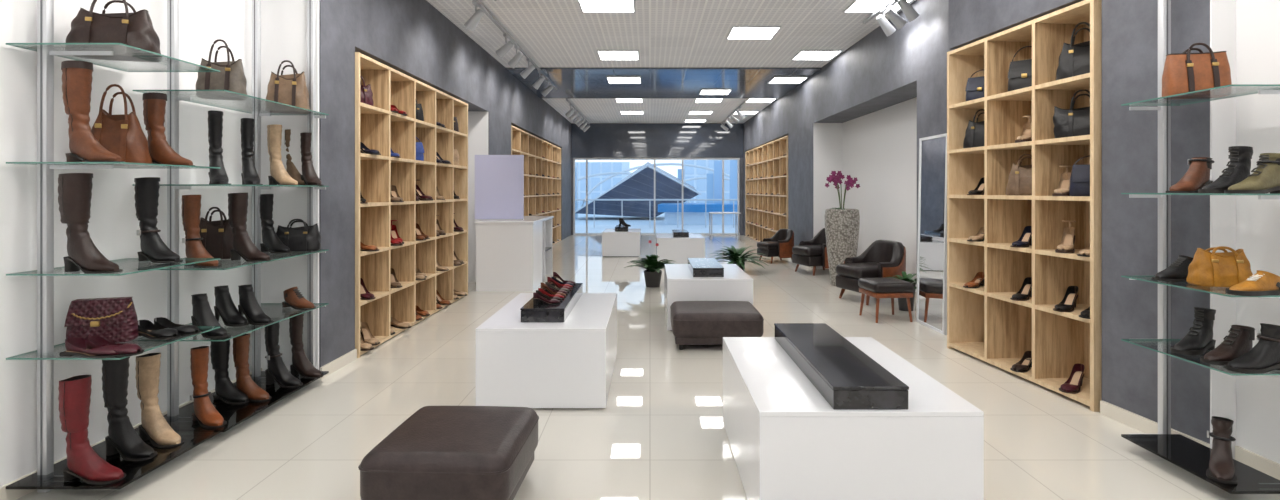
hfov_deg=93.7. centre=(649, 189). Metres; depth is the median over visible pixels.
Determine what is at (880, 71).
wall
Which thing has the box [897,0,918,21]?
track spotlight
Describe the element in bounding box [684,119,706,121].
ceiling light panel
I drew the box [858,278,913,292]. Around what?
seat cushion
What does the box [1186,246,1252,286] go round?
handbag
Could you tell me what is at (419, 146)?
handbag
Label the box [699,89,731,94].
ceiling light panel
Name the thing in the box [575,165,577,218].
glass fin
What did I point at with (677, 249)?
display table
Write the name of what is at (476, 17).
track spotlight
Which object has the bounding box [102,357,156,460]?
boot
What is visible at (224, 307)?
boot
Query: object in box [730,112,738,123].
track spotlight
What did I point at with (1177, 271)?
shoe
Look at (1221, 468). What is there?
boot
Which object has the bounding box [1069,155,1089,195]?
handbag
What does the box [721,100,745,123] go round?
ceiling track
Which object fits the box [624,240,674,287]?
potted plant
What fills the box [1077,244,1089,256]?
pump
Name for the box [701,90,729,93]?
diffuser
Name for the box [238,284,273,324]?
boot
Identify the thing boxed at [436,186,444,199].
pump
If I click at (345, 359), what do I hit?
baseboard
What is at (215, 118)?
boot
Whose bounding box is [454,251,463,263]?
pump
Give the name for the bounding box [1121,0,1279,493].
shelving
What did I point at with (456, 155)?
handbag
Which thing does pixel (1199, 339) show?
boot
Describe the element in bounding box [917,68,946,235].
wall pier
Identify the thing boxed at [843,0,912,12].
ceiling light panel
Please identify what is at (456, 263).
pump
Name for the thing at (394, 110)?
pump
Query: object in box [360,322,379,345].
pump
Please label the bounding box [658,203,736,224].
kiosk
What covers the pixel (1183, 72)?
handbag
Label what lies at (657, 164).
arch
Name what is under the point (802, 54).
ceiling light panel
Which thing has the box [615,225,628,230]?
display riser
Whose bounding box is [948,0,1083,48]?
wall pier
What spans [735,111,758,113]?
ceiling light panel
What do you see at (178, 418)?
shelving
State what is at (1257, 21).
wall
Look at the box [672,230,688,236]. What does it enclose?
display riser
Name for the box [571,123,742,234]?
wall
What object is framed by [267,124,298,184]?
boot
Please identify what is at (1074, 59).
handbag
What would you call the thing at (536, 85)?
track spotlight
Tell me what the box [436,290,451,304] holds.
pump
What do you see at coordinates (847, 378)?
display riser
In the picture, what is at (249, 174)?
boot
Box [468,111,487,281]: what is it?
wall
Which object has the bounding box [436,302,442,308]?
pump
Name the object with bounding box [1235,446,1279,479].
baseboard
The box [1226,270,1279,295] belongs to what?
shoe
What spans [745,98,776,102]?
ceiling light panel
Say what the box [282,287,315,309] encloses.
shoe
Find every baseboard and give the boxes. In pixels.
[0,368,261,499]
[320,349,356,378]
[1100,400,1209,447]
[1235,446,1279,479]
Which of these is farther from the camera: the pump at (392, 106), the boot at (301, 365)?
the pump at (392, 106)
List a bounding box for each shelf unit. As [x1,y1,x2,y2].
[355,52,467,357]
[511,125,560,244]
[745,136,787,241]
[947,0,1101,411]
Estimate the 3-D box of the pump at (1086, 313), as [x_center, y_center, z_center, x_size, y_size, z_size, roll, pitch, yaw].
[2.782,0.735,3.763,0.254,0.110,0.100,0,0,-34]
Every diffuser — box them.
[608,78,639,82]
[616,99,641,101]
[685,120,704,121]
[696,99,721,101]
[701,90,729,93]
[747,99,773,101]
[770,78,805,82]
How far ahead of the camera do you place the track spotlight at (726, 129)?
16.97 m
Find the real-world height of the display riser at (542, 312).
0.090 m
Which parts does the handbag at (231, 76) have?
handle, zipper trim, handle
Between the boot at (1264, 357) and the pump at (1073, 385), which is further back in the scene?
the pump at (1073, 385)
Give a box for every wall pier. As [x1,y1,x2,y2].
[319,30,354,369]
[488,112,510,154]
[559,147,570,239]
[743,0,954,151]
[743,151,746,235]
[788,123,812,245]
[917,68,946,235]
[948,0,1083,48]
[1102,0,1209,443]
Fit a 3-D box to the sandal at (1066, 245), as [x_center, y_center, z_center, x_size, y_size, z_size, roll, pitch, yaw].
[2.767,0.309,3.984,0.100,0.202,0.254,0,0,44]
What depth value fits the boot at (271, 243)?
4.05 m
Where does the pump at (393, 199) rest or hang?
on the shelf unit at (383, 130)
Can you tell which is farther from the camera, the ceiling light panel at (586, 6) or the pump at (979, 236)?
the ceiling light panel at (586, 6)
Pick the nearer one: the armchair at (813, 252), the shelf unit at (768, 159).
the armchair at (813, 252)
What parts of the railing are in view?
handrail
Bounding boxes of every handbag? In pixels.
[64,297,138,342]
[65,0,160,61]
[82,84,152,163]
[196,39,246,99]
[199,207,233,258]
[266,60,309,113]
[276,219,320,250]
[360,75,373,105]
[416,100,423,120]
[416,137,424,160]
[454,117,458,131]
[454,147,458,164]
[963,109,983,147]
[965,70,983,100]
[1006,154,1031,195]
[1008,46,1031,91]
[1053,89,1089,137]
[1056,22,1089,79]
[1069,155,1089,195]
[1162,43,1231,98]
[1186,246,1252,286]
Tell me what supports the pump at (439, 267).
on the shelf unit at (383, 130)
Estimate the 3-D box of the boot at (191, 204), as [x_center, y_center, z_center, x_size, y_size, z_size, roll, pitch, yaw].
[-2.483,0.223,3.319,0.259,0.394,0.102,0,0,23]
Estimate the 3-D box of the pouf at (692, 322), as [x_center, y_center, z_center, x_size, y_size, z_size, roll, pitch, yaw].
[0.575,1.188,5.330,0.774,0.324,0.654,0,0,0]
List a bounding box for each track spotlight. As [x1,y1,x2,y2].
[464,0,483,31]
[496,34,513,57]
[508,45,522,67]
[520,58,534,78]
[532,71,544,89]
[541,80,553,96]
[565,104,574,117]
[569,108,577,120]
[573,112,580,123]
[576,116,584,126]
[721,121,728,131]
[725,117,732,127]
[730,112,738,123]
[736,107,744,118]
[876,6,895,35]
[885,0,906,28]
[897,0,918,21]
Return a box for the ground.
[575,208,735,232]
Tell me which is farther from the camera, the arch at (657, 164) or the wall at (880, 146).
the arch at (657, 164)
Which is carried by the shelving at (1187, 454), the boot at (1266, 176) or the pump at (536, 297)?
the boot at (1266, 176)
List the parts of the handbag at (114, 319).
chain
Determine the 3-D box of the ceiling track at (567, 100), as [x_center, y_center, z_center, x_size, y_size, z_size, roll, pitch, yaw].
[-1.800,-1.955,15.400,0.036,0.030,4.800,0,0,0]
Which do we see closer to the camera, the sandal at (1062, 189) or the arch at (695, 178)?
the sandal at (1062, 189)
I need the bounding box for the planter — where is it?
[825,171,859,285]
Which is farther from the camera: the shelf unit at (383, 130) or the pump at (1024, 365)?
the shelf unit at (383, 130)
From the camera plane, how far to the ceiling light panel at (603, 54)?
8.79 m
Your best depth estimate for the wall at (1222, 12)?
2.99 m
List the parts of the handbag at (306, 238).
handle, zipper trim, handle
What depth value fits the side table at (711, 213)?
15.93 m
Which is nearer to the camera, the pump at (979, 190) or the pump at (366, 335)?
the pump at (979, 190)
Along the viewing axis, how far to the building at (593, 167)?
43.95 m
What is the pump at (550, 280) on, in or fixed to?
on the display riser at (542, 312)
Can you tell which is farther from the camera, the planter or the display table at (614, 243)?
the display table at (614, 243)
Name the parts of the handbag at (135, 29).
handle, zipper trim, handle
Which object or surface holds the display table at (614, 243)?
on the floor
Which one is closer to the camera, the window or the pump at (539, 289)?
the pump at (539, 289)
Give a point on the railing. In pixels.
(594, 200)
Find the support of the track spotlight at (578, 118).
hanging from the ceiling track at (567, 100)
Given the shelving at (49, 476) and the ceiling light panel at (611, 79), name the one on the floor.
the shelving at (49, 476)
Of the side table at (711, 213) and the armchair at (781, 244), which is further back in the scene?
the side table at (711, 213)
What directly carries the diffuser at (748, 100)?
attached to the ceiling light panel at (749, 100)
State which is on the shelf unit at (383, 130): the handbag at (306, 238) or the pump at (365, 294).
the pump at (365, 294)
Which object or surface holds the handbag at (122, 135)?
on the shelving at (49, 476)
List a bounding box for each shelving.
[6,0,219,492]
[132,0,328,431]
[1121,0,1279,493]
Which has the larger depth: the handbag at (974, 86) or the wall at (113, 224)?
the handbag at (974, 86)
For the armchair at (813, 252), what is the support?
on the floor
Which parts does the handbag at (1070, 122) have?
handle, handle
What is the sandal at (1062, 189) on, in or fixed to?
on the shelf unit at (983, 322)
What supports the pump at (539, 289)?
on the display riser at (542, 312)
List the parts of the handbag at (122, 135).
handle, zipper trim, handle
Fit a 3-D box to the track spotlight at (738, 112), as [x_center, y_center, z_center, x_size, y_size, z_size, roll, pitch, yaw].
[2.117,-1.792,14.008,0.216,0.296,0.142,0,0,0]
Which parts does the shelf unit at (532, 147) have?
panel, shelf, shelf, shelf, shelf, shelf, panel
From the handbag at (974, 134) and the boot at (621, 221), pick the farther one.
the boot at (621, 221)
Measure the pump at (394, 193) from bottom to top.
0.157 m
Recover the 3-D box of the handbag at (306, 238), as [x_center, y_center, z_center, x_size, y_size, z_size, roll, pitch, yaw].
[-2.439,0.309,4.156,0.283,0.222,0.132,0,0,-17]
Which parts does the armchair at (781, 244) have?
seat, backrest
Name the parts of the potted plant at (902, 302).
pot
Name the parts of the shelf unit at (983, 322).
panel, shelf, shelf, shelf, shelf, shelf, shelf, shelf, panel, panel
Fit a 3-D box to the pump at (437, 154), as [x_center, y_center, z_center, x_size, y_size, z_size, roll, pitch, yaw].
[-2.407,-0.378,6.915,0.274,0.157,0.108,0,0,26]
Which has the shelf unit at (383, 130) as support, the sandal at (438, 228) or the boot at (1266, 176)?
the sandal at (438, 228)
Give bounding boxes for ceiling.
[426,0,914,122]
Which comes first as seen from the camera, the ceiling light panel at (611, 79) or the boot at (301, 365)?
the boot at (301, 365)
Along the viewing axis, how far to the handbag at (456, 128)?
7.47 m
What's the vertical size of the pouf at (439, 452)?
0.324 m
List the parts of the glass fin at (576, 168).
pane, fin post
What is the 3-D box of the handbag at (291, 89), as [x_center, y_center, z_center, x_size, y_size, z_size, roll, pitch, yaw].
[-2.499,-0.713,4.141,0.260,0.356,0.153,0,0,-17]
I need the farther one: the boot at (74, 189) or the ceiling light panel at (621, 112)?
the ceiling light panel at (621, 112)
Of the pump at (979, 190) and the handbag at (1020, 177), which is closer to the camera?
the handbag at (1020, 177)
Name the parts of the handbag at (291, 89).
handle, handle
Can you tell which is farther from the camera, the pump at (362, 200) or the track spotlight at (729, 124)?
the track spotlight at (729, 124)
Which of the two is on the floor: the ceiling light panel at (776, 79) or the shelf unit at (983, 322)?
the shelf unit at (983, 322)
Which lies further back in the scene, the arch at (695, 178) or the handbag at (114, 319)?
the arch at (695, 178)
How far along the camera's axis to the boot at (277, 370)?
3.93 m
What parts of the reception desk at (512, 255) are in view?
desk panel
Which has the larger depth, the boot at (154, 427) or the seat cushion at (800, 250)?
the seat cushion at (800, 250)
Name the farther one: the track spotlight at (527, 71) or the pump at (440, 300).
the track spotlight at (527, 71)
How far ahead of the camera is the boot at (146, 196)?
3.02 m
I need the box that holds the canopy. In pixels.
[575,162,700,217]
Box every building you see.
[575,162,629,207]
[683,160,729,202]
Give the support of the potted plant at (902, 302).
on the floor
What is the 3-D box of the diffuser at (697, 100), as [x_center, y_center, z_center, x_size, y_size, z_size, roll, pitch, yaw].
[1.300,-1.992,13.300,0.560,0.013,0.560,0,0,0]
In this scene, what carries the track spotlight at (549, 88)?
hanging from the ceiling track at (481, 6)
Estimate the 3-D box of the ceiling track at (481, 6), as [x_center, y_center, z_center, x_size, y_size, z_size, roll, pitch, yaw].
[-1.800,-1.955,8.750,0.036,0.030,5.700,0,0,0]
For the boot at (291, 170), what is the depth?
4.28 m
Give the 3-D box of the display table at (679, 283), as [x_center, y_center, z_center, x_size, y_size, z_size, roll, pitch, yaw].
[0.575,1.100,6.310,0.820,0.500,1.180,0,0,0]
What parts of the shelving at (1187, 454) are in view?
upright post, glass shelf, glass shelf, glass shelf, glass shelf, shelf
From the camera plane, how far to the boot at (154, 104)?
3.05 m
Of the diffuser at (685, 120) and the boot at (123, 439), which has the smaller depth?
the boot at (123, 439)
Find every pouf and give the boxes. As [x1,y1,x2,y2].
[358,406,538,499]
[670,301,763,349]
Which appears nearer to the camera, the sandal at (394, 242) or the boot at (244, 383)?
the boot at (244, 383)
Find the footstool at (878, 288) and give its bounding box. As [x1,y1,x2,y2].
[858,278,913,322]
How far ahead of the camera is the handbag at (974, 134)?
4.89 m
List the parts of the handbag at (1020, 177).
handle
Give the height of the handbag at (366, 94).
0.276 m
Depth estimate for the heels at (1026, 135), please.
4.38 m
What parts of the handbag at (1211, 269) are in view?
handle, zipper trim, handle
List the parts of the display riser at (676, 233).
riser lid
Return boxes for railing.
[575,199,736,227]
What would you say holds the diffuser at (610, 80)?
attached to the ceiling light panel at (611, 79)
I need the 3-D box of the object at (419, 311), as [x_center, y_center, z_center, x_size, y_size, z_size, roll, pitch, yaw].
[-2.418,1.271,6.318,0.274,0.078,0.108,0,0,40]
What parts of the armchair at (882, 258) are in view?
leg, seat, leg, backrest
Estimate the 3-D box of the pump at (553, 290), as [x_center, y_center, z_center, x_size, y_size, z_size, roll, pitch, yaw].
[-0.688,0.720,4.366,0.183,0.079,0.072,0,0,-17]
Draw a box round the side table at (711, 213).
[708,212,740,240]
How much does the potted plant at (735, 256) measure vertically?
0.425 m
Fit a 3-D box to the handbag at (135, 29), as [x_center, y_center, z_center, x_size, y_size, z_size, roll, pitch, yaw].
[-2.549,-0.782,2.857,0.350,0.305,0.174,0,0,-17]
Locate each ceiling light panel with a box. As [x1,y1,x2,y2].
[577,0,635,12]
[597,50,639,59]
[606,76,640,83]
[615,98,642,102]
[620,111,643,113]
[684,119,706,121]
[688,111,712,113]
[694,98,723,102]
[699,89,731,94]
[726,26,781,39]
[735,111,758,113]
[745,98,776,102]
[767,76,808,83]
[791,50,842,59]
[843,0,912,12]
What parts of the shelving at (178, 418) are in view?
upright post, glass shelf, glass shelf, shelf, glass shelf, glass shelf, upright post, upright post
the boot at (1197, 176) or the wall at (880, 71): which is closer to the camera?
the boot at (1197, 176)
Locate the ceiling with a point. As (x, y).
(553, 33)
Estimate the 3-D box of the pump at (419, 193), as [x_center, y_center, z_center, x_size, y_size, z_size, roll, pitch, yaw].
[-2.407,0.001,6.335,0.274,0.219,0.108,0,0,26]
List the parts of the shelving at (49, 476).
upright post, glass shelf, glass shelf, glass shelf, glass shelf, shelf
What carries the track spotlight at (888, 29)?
hanging from the ceiling track at (876, 12)
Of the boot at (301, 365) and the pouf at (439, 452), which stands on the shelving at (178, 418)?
the boot at (301, 365)
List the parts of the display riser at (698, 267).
riser lid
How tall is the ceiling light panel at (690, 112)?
0.020 m
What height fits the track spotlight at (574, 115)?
0.288 m
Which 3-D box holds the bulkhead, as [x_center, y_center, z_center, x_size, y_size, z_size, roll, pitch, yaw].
[-2.780,-1.575,11.150,0.840,0.850,13.700,0,0,0]
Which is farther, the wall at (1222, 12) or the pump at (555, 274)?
the pump at (555, 274)
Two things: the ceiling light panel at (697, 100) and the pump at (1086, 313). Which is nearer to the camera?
the pump at (1086, 313)
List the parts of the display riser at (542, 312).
riser lid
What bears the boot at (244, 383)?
on the shelving at (178, 418)
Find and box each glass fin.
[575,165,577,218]
[678,167,684,202]
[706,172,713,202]
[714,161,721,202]
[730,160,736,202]
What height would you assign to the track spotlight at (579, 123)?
0.288 m
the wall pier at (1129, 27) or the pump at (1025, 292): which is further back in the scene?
the pump at (1025, 292)
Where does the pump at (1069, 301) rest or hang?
on the shelf unit at (983, 322)
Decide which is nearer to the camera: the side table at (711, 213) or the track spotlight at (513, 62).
the track spotlight at (513, 62)
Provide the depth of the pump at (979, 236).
4.82 m
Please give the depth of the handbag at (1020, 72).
4.39 m
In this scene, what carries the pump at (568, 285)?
on the display riser at (542, 312)
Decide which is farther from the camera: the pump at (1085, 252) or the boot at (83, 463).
the pump at (1085, 252)
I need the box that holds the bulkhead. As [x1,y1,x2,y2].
[319,0,570,150]
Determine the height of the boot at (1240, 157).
0.214 m
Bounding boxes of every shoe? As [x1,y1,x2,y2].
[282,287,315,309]
[1152,255,1192,281]
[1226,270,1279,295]
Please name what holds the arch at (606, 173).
on the ground
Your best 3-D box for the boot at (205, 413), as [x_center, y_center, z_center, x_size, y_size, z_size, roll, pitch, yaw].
[-2.436,1.078,3.305,0.259,0.404,0.102,0,0,29]
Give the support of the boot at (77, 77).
on the shelving at (49, 476)
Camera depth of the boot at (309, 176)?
4.20 m
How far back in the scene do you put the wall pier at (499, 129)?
9.35 m
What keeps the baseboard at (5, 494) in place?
attached to the wall at (113, 224)
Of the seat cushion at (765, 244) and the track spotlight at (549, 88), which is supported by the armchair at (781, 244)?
the seat cushion at (765, 244)
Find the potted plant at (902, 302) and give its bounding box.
[885,271,916,310]
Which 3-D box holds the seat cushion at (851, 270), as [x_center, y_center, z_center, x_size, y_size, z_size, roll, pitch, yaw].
[2.654,0.985,7.326,0.616,0.158,0.502,0,0,-20]
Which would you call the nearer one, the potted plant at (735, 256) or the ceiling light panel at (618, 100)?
the potted plant at (735, 256)
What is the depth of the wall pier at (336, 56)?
4.50 m
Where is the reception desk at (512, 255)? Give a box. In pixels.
[475,216,553,290]
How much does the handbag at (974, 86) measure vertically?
0.264 m
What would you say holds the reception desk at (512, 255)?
on the floor
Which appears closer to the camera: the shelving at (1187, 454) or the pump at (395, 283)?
the shelving at (1187, 454)
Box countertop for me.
[475,216,553,223]
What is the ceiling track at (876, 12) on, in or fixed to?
attached to the ceiling
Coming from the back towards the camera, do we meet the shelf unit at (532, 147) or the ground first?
the ground
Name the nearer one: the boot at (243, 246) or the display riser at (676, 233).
the boot at (243, 246)
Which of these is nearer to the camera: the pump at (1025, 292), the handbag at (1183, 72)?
the handbag at (1183, 72)
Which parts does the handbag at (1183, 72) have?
handle, zipper trim, handle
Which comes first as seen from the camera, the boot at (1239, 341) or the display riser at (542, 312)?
the boot at (1239, 341)
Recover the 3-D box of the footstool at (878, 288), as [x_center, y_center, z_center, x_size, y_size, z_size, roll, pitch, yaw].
[2.470,1.146,6.300,0.431,0.411,0.431,0,0,-6]
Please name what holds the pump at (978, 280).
on the shelf unit at (983, 322)
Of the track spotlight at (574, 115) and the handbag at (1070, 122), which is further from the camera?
the track spotlight at (574, 115)
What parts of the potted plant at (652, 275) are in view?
pot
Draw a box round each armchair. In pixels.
[757,229,793,263]
[792,228,828,275]
[836,240,905,305]
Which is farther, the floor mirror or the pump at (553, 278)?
the floor mirror
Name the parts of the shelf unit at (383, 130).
panel, shelf, shelf, shelf, shelf, shelf, shelf, shelf, panel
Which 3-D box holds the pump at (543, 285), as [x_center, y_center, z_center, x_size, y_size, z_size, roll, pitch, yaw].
[-0.688,0.708,4.276,0.183,0.104,0.072,0,0,-17]
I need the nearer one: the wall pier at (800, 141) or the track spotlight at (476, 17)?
the track spotlight at (476, 17)
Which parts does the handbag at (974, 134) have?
handle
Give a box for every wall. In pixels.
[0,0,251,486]
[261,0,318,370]
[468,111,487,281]
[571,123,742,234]
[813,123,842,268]
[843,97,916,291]
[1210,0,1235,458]
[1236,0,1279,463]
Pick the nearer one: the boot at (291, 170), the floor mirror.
the boot at (291, 170)
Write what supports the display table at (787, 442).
on the floor
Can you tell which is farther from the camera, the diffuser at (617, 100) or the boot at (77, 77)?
the diffuser at (617, 100)
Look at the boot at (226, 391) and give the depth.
3.64 m
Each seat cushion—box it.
[757,241,777,248]
[792,245,821,255]
[836,262,878,278]
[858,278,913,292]
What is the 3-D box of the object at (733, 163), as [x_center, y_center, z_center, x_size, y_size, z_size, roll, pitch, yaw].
[3.720,-0.100,26.500,0.400,2.900,0.080,0,0,0]
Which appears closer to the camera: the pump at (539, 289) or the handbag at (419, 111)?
the pump at (539, 289)
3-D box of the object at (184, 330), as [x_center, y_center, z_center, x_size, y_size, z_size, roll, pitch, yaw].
[-2.386,0.684,3.022,0.254,0.072,0.100,0,0,11]
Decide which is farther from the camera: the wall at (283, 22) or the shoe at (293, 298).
the wall at (283, 22)
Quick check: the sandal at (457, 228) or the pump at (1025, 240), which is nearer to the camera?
the pump at (1025, 240)
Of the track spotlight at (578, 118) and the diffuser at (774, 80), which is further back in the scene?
the track spotlight at (578, 118)
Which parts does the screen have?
rail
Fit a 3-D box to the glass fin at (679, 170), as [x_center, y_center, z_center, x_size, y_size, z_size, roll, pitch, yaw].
[1.720,0.050,33.000,0.400,2.600,0.080,0,0,0]
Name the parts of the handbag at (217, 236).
handle, zipper trim, handle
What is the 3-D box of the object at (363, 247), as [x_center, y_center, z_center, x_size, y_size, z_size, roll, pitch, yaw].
[-2.407,0.471,5.074,0.274,0.078,0.108,0,0,26]
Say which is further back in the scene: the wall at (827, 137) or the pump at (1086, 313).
the wall at (827, 137)
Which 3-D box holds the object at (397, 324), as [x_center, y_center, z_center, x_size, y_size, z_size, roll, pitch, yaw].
[-2.407,1.271,5.755,0.274,0.078,0.108,0,0,26]
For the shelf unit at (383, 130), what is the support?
on the floor
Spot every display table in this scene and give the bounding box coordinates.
[476,293,616,407]
[602,229,640,256]
[656,234,704,263]
[664,264,752,330]
[723,337,983,499]
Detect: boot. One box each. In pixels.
[58,173,122,273]
[58,375,125,484]
[61,60,124,161]
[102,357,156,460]
[134,177,182,262]
[135,353,183,447]
[142,93,194,165]
[181,195,221,267]
[190,346,226,428]
[191,293,229,338]
[208,110,228,183]
[210,339,249,404]
[214,285,248,326]
[228,193,271,261]
[233,334,271,401]
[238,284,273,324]
[240,118,262,184]
[260,194,291,252]
[265,322,302,387]
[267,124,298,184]
[285,129,304,184]
[289,313,323,378]
[300,132,323,185]
[619,218,630,226]
[1166,157,1214,192]
[1170,307,1215,354]
[1198,146,1252,192]
[1200,325,1254,365]
[1206,416,1236,483]
[1224,153,1279,193]
[1224,323,1279,373]
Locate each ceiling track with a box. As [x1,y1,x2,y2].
[476,0,557,89]
[566,99,589,124]
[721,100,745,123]
[863,0,891,23]
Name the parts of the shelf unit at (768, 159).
panel, shelf, shelf, shelf, shelf, shelf, shelf, panel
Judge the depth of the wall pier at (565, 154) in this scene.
16.76 m
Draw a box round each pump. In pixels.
[360,142,380,154]
[360,191,367,203]
[360,278,375,299]
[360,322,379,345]
[360,337,373,350]
[391,105,407,115]
[391,108,398,112]
[391,149,400,157]
[391,185,403,201]
[391,195,402,201]
[391,268,401,287]
[416,223,429,238]
[416,234,425,240]
[436,152,451,163]
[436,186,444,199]
[436,260,448,270]
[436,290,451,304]
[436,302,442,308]
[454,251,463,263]
[454,261,461,265]
[533,292,560,304]
[536,290,562,301]
[538,288,564,298]
[541,282,565,296]
[544,285,567,294]
[545,282,569,292]
[547,277,571,289]
[551,277,573,286]
[551,280,572,287]
[553,272,575,284]
[963,272,983,287]
[967,177,983,194]
[967,227,983,241]
[1010,226,1031,247]
[1010,277,1031,300]
[1010,351,1031,372]
[1053,286,1077,311]
[1059,363,1084,393]
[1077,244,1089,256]
[1079,306,1089,318]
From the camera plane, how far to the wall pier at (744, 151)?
17.78 m
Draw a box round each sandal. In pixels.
[391,220,403,243]
[391,236,402,245]
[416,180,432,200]
[436,215,445,234]
[454,213,463,231]
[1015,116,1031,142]
[1052,166,1071,195]
[1055,221,1075,252]
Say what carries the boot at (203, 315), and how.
on the shelving at (178, 418)
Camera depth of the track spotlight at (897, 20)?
6.12 m
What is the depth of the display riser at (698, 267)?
5.88 m
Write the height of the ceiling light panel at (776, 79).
0.020 m
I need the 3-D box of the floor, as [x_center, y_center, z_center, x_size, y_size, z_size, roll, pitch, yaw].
[0.100,1.400,7.450,6.600,0.100,21.100,0,0,0]
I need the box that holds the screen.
[475,155,523,219]
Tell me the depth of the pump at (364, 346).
4.92 m
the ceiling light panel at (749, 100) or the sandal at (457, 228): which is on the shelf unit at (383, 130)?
the sandal at (457, 228)
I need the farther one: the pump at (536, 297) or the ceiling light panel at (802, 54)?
the ceiling light panel at (802, 54)
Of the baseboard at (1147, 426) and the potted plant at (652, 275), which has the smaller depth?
the baseboard at (1147, 426)
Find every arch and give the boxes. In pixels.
[578,172,690,202]
[581,163,729,206]
[685,177,729,181]
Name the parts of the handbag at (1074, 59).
handle, handle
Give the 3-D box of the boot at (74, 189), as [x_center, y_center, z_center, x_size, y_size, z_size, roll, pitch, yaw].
[-2.457,0.142,2.642,0.256,0.435,0.104,0,0,9]
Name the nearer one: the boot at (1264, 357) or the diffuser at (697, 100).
the boot at (1264, 357)
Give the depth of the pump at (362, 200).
4.92 m
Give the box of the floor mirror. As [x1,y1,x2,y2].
[916,133,946,334]
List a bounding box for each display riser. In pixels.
[520,283,582,321]
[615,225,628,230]
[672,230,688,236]
[687,258,723,276]
[774,323,908,409]
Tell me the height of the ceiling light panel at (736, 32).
0.020 m
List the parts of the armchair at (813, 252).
seat, backrest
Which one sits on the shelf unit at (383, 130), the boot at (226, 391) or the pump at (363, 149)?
the pump at (363, 149)
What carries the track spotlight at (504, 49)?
hanging from the ceiling track at (481, 6)
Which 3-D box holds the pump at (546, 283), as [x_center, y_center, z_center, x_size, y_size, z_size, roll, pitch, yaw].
[-0.688,0.720,4.466,0.183,0.079,0.072,0,0,-17]
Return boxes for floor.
[16,235,1279,499]
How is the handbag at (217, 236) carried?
on the shelving at (178, 418)
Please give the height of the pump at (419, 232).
0.157 m
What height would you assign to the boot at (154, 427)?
0.434 m
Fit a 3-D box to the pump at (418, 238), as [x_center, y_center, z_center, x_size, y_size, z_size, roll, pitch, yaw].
[-2.407,0.432,6.135,0.274,0.157,0.108,0,0,26]
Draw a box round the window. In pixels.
[573,158,739,234]
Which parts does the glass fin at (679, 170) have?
pane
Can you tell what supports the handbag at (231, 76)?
on the shelving at (178, 418)
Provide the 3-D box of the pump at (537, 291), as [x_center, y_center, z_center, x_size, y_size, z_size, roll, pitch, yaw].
[-0.688,0.720,4.096,0.183,0.079,0.072,0,0,-17]
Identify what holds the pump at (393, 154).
on the shelf unit at (383, 130)
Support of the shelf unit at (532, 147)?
on the floor
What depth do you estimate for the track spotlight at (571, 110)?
13.57 m

